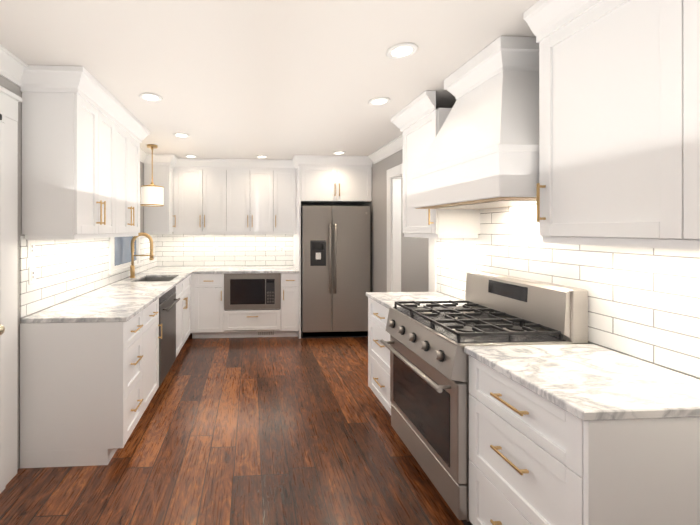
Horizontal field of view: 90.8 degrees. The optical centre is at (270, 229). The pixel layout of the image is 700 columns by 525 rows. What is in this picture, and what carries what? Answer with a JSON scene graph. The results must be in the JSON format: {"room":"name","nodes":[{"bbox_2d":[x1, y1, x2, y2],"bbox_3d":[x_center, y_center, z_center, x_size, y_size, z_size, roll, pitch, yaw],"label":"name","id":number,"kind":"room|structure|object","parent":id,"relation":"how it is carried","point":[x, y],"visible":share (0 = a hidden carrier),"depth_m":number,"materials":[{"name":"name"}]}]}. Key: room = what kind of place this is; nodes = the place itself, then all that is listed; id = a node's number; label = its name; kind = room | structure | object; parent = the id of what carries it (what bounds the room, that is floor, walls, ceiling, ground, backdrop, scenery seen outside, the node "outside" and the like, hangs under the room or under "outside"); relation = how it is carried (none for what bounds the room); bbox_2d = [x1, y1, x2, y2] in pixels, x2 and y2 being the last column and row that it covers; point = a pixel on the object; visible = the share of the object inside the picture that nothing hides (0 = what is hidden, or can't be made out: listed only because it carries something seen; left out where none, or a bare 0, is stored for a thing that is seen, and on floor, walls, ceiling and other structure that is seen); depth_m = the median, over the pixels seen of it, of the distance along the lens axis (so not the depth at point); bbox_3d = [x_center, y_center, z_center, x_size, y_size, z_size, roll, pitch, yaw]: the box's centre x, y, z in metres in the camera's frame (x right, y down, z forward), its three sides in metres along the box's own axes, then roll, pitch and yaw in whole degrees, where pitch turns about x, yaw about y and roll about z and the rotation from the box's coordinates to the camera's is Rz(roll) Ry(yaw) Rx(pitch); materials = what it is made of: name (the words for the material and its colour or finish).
{"room":"kitchen","nodes":[
{"label":"kitchen","id":0,"kind":"room"},
{"bbox_2d":[0,75,153,469],"bbox_3d":[-1.561,0.235,1.741,0.100,2.430,6.670,0,0,-3],"label":"wall","id":1,"kind":"structure","parent":0,"point":[7,84],"depth_m":2.04,"materials":[{"name":"paint"}]},
{"bbox_2d":[0,325,4,334],"bbox_3d":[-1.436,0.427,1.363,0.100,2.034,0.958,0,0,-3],"label":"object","id":2,"kind":"structure","parent":1,"relation":"in","point":[2,328],"depth_m":1.77,"materials":[{"name":"gold metal"}]},
{"bbox_2d":[0,86,21,492],"bbox_3d":[-1.466,0.330,1.363,0.046,2.240,1.305,0,0,-3],"label":"door","id":3,"kind":"structure","parent":1,"relation":"attached to","point":[9,100],"depth_m":1.92,"materials":[{"name":"white paint"}]},
{"bbox_2d":[0,45,148,162],"bbox_3d":[-1.452,-0.924,1.455,0.085,0.108,5.884,0,0,-3],"label":"crown molding","id":4,"kind":"structure","parent":1,"relation":"attached to","point":[12,67],"depth_m":1.93,"materials":[{"name":"white paint"}]},
{"bbox_2d":[20,65,143,236],"bbox_3d":[-1.395,-0.473,2.663,0.326,1.008,1.188,0,0,-3],"label":"upper cabinet","id":5,"kind":"object","parent":1,"relation":"attached to","point":[85,132],"depth_m":2.08,"materials":[{"name":"white paint"}]},
{"bbox_2d":[20,234,155,317],"bbox_3d":[-1.607,0.288,3.511,0.008,0.502,2.929,0,0,-3],"label":"wall tile","id":6,"kind":"structure","parent":1,"relation":"attached to","point":[67,269],"depth_m":2.54,"materials":[{"name":"white tile"}]},
{"bbox_2d":[28,240,34,257],"bbox_3d":[-1.521,0.121,2.139,0.008,0.114,0.070,0,0,-3],"label":"electrical outlet","id":7,"kind":"object","parent":6,"relation":"attached to","point":[31,248],"visible":1,"depth_m":2.13,"materials":[{"name":"white plastic"}]},
{"bbox_2d":[29,266,35,284],"bbox_3d":[-1.521,0.291,2.149,0.008,0.114,0.070,0,0,-3],"label":"electrical outlet","id":8,"kind":"object","parent":6,"relation":"attached to","point":[32,274],"visible":1,"depth_m":2.14,"materials":[{"name":"white plastic"}]},
{"bbox_2d":[108,236,142,274],"bbox_3d":[-1.595,-0.104,3.747,0.041,1.090,0.920,0,0,-3],"label":"window","id":9,"kind":"structure","parent":1,"relation":"in","point":[119,254],"depth_m":3.62,"materials":[{"name":"white glass"}]},
{"bbox_2d":[144,165,175,233],"bbox_3d":[-1.484,-0.398,4.534,0.362,0.920,0.236,0,0,-3],"label":"upper cabinet","id":10,"kind":"object","parent":1,"relation":"attached to","point":[158,220],"visible":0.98,"depth_m":4.42,"materials":[{"name":"white paint"}]},
{"bbox_2d":[0,333,463,524],"bbox_3d":[0.754,1.480,1.871,4.736,0.060,6.670,0,0,-3],"label":"floor","id":11,"kind":"structure","parent":0,"point":[266,431],"depth_m":2.13,"materials":[{"name":"brown wood"}]},
{"bbox_2d":[20,311,142,467],"bbox_3d":[-1.208,1.011,2.242,0.651,0.879,0.366,0,0,-3],"label":"base cabinet","id":12,"kind":"object","parent":11,"relation":"on","point":[81,399],"visible":0.96,"depth_m":2.06,"materials":[{"name":"white paint"}]},
{"bbox_2d":[142,298,161,413],"bbox_3d":[-1.231,1.011,2.643,0.651,0.879,0.433,0,0,-3],"label":"base cabinet","id":13,"kind":"object","parent":11,"relation":"on","point":[150,349],"visible":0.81,"depth_m":2.64,"materials":[{"name":"white paint"}]},
{"bbox_2d":[159,286,179,385],"bbox_3d":[-1.243,1.012,3.166,0.676,0.878,0.606,0,0,-3],"label":"dishwasher","id":14,"kind":"object","parent":11,"relation":"on","point":[168,300],"visible":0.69,"depth_m":3.13,"materials":[{"name":"grey metal"}]},
{"bbox_2d":[175,275,190,342],"bbox_3d":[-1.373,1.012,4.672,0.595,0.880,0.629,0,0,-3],"label":"base cabinet","id":15,"kind":"object","parent":11,"relation":"on","point":[183,311],"depth_m":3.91,"materials":[{"name":"white paint"}]},
{"bbox_2d":[21,266,198,322],"bbox_3d":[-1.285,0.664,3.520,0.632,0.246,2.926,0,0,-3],"label":"countertop","id":16,"kind":"structure","parent":15,"relation":"on","point":[126,299],"depth_m":2.56,"materials":[{"name":"white stone"}]},
{"bbox_2d":[130,232,153,277],"bbox_3d":[-1.446,0.284,3.748,0.266,0.511,0.136,0,0,-3],"label":"faucet","id":17,"kind":"object","parent":16,"relation":"on","point":[132,266],"visible":1,"depth_m":3.77,"materials":[{"name":"gold metal"}]},
{"bbox_2d":[191,273,223,337],"bbox_3d":[-0.843,1.012,4.691,0.425,0.879,0.651,0,0,-3],"label":"base cabinet","id":18,"kind":"object","parent":11,"relation":"on","point":[207,305],"visible":1,"depth_m":4.41,"materials":[{"name":"white paint"}]},
{"bbox_2d":[224,273,280,337],"bbox_3d":[-0.253,1.012,4.724,0.752,0.879,0.651,0,0,-3],"label":"base cabinet","id":19,"kind":"object","parent":11,"relation":"on","point":[241,323],"visible":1,"depth_m":4.45,"materials":[{"name":"white paint"}]},
{"bbox_2d":[192,266,298,273],"bbox_3d":[-0.335,0.557,4.724,1.399,0.030,0.632,0,0,-3],"label":"countertop","id":20,"kind":"structure","parent":19,"relation":"on","point":[242,269],"depth_m":4.57,"materials":[{"name":"white stone"}]},
{"bbox_2d":[224,273,280,309],"bbox_3d":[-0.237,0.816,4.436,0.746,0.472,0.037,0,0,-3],"label":"microwave","id":21,"kind":"object","parent":19,"relation":"in","point":[252,291],"visible":1,"depth_m":4.42,"materials":[{"name":"grey metal"}]},
{"bbox_2d":[280,273,298,336],"bbox_3d":[0.244,1.012,4.752,0.240,0.879,0.651,0,0,-3],"label":"base cabinet","id":22,"kind":"object","parent":11,"relation":"on","point":[289,304],"visible":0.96,"depth_m":4.47,"materials":[{"name":"white paint"}]},
{"bbox_2d":[293,166,371,338],"bbox_3d":[0.859,0.297,4.788,0.986,2.310,0.652,0,0,-3],"label":"tall cabinet","id":23,"kind":"object","parent":11,"relation":"on","point":[334,185],"visible":0.98,"depth_m":4.51,"materials":[{"name":"white paint"}]},
{"bbox_2d":[301,206,369,337],"bbox_3d":[0.864,0.569,4.733,0.910,1.765,0.709,0,0,-3],"label":"fridge","id":24,"kind":"object","parent":11,"relation":"on","point":[335,264],"visible":0.94,"depth_m":4.45,"materials":[{"name":"grey metal"}]},
{"bbox_2d":[368,297,391,414],"bbox_3d":[1.149,1.011,2.634,0.651,0.879,0.568,0,0,-3],"label":"base cabinet","id":25,"kind":"object","parent":11,"relation":"on","point":[378,368],"visible":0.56,"depth_m":2.66,"materials":[{"name":"white paint"}]},
{"bbox_2d":[366,292,466,308],"bbox_3d":[1.153,0.556,2.635,0.632,0.030,0.567,0,0,-3],"label":"countertop","id":26,"kind":"structure","parent":25,"relation":"on","point":[387,299],"depth_m":2.68,"materials":[{"name":"white stone"}]},
{"bbox_2d":[380,270,587,524],"bbox_3d":[1.133,0.868,1.961,0.728,1.165,0.765,0,0,-3],"label":"range","id":27,"kind":"object","parent":11,"relation":"on","point":[429,378],"visible":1,"depth_m":1.77,"materials":[{"name":"silver metal"}]},
{"bbox_2d":[469,355,699,524],"bbox_3d":[1.224,1.011,1.298,0.651,0.879,0.558,0,0,-3],"label":"base cabinet","id":28,"kind":"object","parent":11,"relation":"on","point":[535,459],"visible":0.77,"depth_m":1.07,"materials":[{"name":"white paint"}]},
{"bbox_2d":[464,344,699,420],"bbox_3d":[1.229,0.555,1.296,0.632,0.030,0.562,0,0,-3],"label":"countertop","id":29,"kind":"structure","parent":28,"relation":"on","point":[587,382],"depth_m":1.20,"materials":[{"name":"white stone"}]},
{"bbox_2d":[0,0,538,159],"bbox_3d":[0.754,-1.005,1.873,4.736,0.050,6.670,0,0,-3],"label":"ceiling","id":30,"kind":"structure","parent":0,"point":[253,79],"depth_m":1.92,"materials":[{"name":"white paint"}]},
{"bbox_2d":[139,93,162,101],"bbox_3d":[-0.881,-0.975,2.476,0.164,0.008,0.164,0,0,-3],"label":"recessed light","id":31,"kind":"object","parent":30,"relation":"in","point":[151,97],"visible":0.98,"depth_m":2.47,"materials":[{"name":"white paint"}]},
{"bbox_2d":[140,144,163,206],"bbox_3d":[-1.373,-0.627,3.901,0.258,0.700,0.258,0,0,-3],"label":"pendant light","id":32,"kind":"object","parent":30,"relation":"hanging from","point":[152,194],"visible":1,"depth_m":3.80,"materials":[{"name":"white fabric"}]},
{"bbox_2d":[173,133,189,137],"bbox_3d":[-0.917,-0.974,3.466,0.164,0.008,0.164,0,0,-3],"label":"recessed light","id":33,"kind":"object","parent":30,"relation":"in","point":[182,135],"visible":0.96,"depth_m":3.46,"materials":[{"name":"white paint"}]},
{"bbox_2d":[185,155,196,157],"bbox_3d":[-1.054,-0.974,4.460,0.164,0.008,0.164,0,0,-3],"label":"recessed light","id":34,"kind":"object","parent":30,"relation":"in","point":[191,156],"visible":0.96,"depth_m":4.46,"materials":[{"name":"white paint"}]},
{"bbox_2d":[256,155,267,157],"bbox_3d":[-0.113,-0.973,4.483,0.164,0.008,0.164,0,0,-3],"label":"recessed light","id":35,"kind":"object","parent":30,"relation":"in","point":[261,156],"visible":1,"depth_m":4.46,"materials":[{"name":"white paint"}]},
{"bbox_2d":[333,151,345,153],"bbox_3d":[0.872,-0.974,4.248,0.164,0.008,0.164,0,0,-3],"label":"recessed light","id":36,"kind":"object","parent":30,"relation":"in","point":[339,152],"visible":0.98,"depth_m":4.23,"materials":[{"name":"white paint"}]},
{"bbox_2d":[368,97,390,105],"bbox_3d":[0.827,-0.975,2.553,0.164,0.008,0.164,0,0,-3],"label":"recessed light","id":37,"kind":"object","parent":30,"relation":"in","point":[377,101],"visible":0.98,"depth_m":2.55,"materials":[{"name":"white paint"}]},
{"bbox_2d":[386,43,417,58],"bbox_3d":[0.718,-0.975,1.836,0.164,0.008,0.164,0,0,-3],"label":"recessed light","id":38,"kind":"object","parent":30,"relation":"in","point":[401,50],"visible":0.98,"depth_m":1.82,"materials":[{"name":"white paint"}]},
{"bbox_2d":[276,204,357,265],"bbox_3d":[-0.131,0.237,5.112,3.136,2.430,0.100,0,0,-3],"label":"wall","id":39,"kind":"structure","parent":0,"point":[317,205],"depth_m":5.11,"materials":[{"name":"paint"}]},
{"bbox_2d":[170,166,183,233],"bbox_3d":[-1.453,-0.413,4.820,0.451,0.890,0.326,0,0,-3],"label":"upper cabinet","id":40,"kind":"object","parent":39,"relation":"attached to","point":[178,171],"depth_m":4.67,"materials":[{"name":"white paint"}]},
{"bbox_2d":[184,166,231,233],"bbox_3d":[-0.961,-0.413,4.848,0.786,0.890,0.326,0,0,-3],"label":"upper cabinet","id":41,"kind":"object","parent":39,"relation":"attached to","point":[207,189],"depth_m":4.69,"materials":[{"name":"white paint"}]},
{"bbox_2d":[156,232,292,265],"bbox_3d":[-0.663,0.289,5.028,2.046,0.502,0.008,0,0,-3],"label":"wall tile","id":42,"kind":"structure","parent":39,"relation":"attached to","point":[172,249],"depth_m":5.02,"materials":[{"name":"white tile"}]},
{"bbox_2d":[232,166,279,233],"bbox_3d":[-0.297,-0.413,4.886,0.774,0.890,0.326,0,0,-3],"label":"upper cabinet","id":43,"kind":"object","parent":39,"relation":"attached to","point":[234,196],"depth_m":4.73,"materials":[{"name":"white paint"}]},
{"bbox_2d":[280,166,295,233],"bbox_3d":[0.165,-0.413,4.912,0.379,0.890,0.326,0,0,-3],"label":"upper cabinet","id":44,"kind":"object","parent":39,"relation":"attached to","point":[287,173],"depth_m":4.76,"materials":[{"name":"white paint"}]},
{"bbox_2d":[401,179,428,291],"bbox_3d":[2.150,0.237,4.771,1.380,2.430,0.100,0,0,-3],"label":"wall","id":45,"kind":"structure","parent":0,"point":[414,264],"depth_m":4.70,"materials":[{"name":"paint"}]},
{"bbox_2d":[358,149,699,379],"bbox_3d":[1.570,0.235,1.918,0.100,2.430,6.470,0,0,-3],"label":"wall","id":46,"kind":"structure","parent":0,"point":[377,204],"depth_m":4.24,"materials":[{"name":"paint"}]},
{"bbox_2d":[368,134,402,163],"bbox_3d":[1.498,-0.924,1.570,0.085,0.108,5.779,0,0,-3],"label":"crown molding","id":47,"kind":"structure","parent":46,"relation":"attached to","point":[388,149],"depth_m":3.90,"materials":[{"name":"white paint"}]},
{"bbox_2d":[387,163,436,291],"bbox_3d":[1.472,0.371,3.475,0.120,2.160,1.060,0,0,-3],"label":"trim","id":48,"kind":"structure","parent":46,"relation":"attached to","point":[394,176],"depth_m":3.88,"materials":[{"name":"white paint"}]},
{"bbox_2d":[391,91,479,237],"bbox_3d":[1.274,-0.458,2.670,0.398,1.038,0.600,0,0,-3],"label":"upper cabinet","id":49,"kind":"object","parent":46,"relation":"attached to","point":[419,121],"visible":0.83,"depth_m":2.52,"materials":[{"name":"white paint"}]},
{"bbox_2d":[412,36,538,208],"bbox_3d":[1.260,-0.558,1.950,0.499,0.836,0.825,0,0,-3],"label":"range hood","id":50,"kind":"object","parent":46,"relation":"attached to","point":[483,152],"visible":0.79,"depth_m":1.74,"materials":[{"name":"white paint"}]},
{"bbox_2d":[436,204,699,377],"bbox_3d":[1.515,0.144,1.937,0.008,0.788,2.013,0,0,-3],"label":"wall tile","id":51,"kind":"structure","parent":46,"relation":"attached to","point":[643,303],"depth_m":1.52,"materials":[{"name":"white tile"}]},
{"bbox_2d":[523,0,699,249],"bbox_3d":[1.370,-0.459,0.987,0.398,1.038,1.077,0,0,-3],"label":"upper cabinet","id":52,"kind":"object","parent":46,"relation":"attached to","point":[619,123],"visible":1,"depth_m":1.20,"materials":[{"name":"white paint"}]}
]}

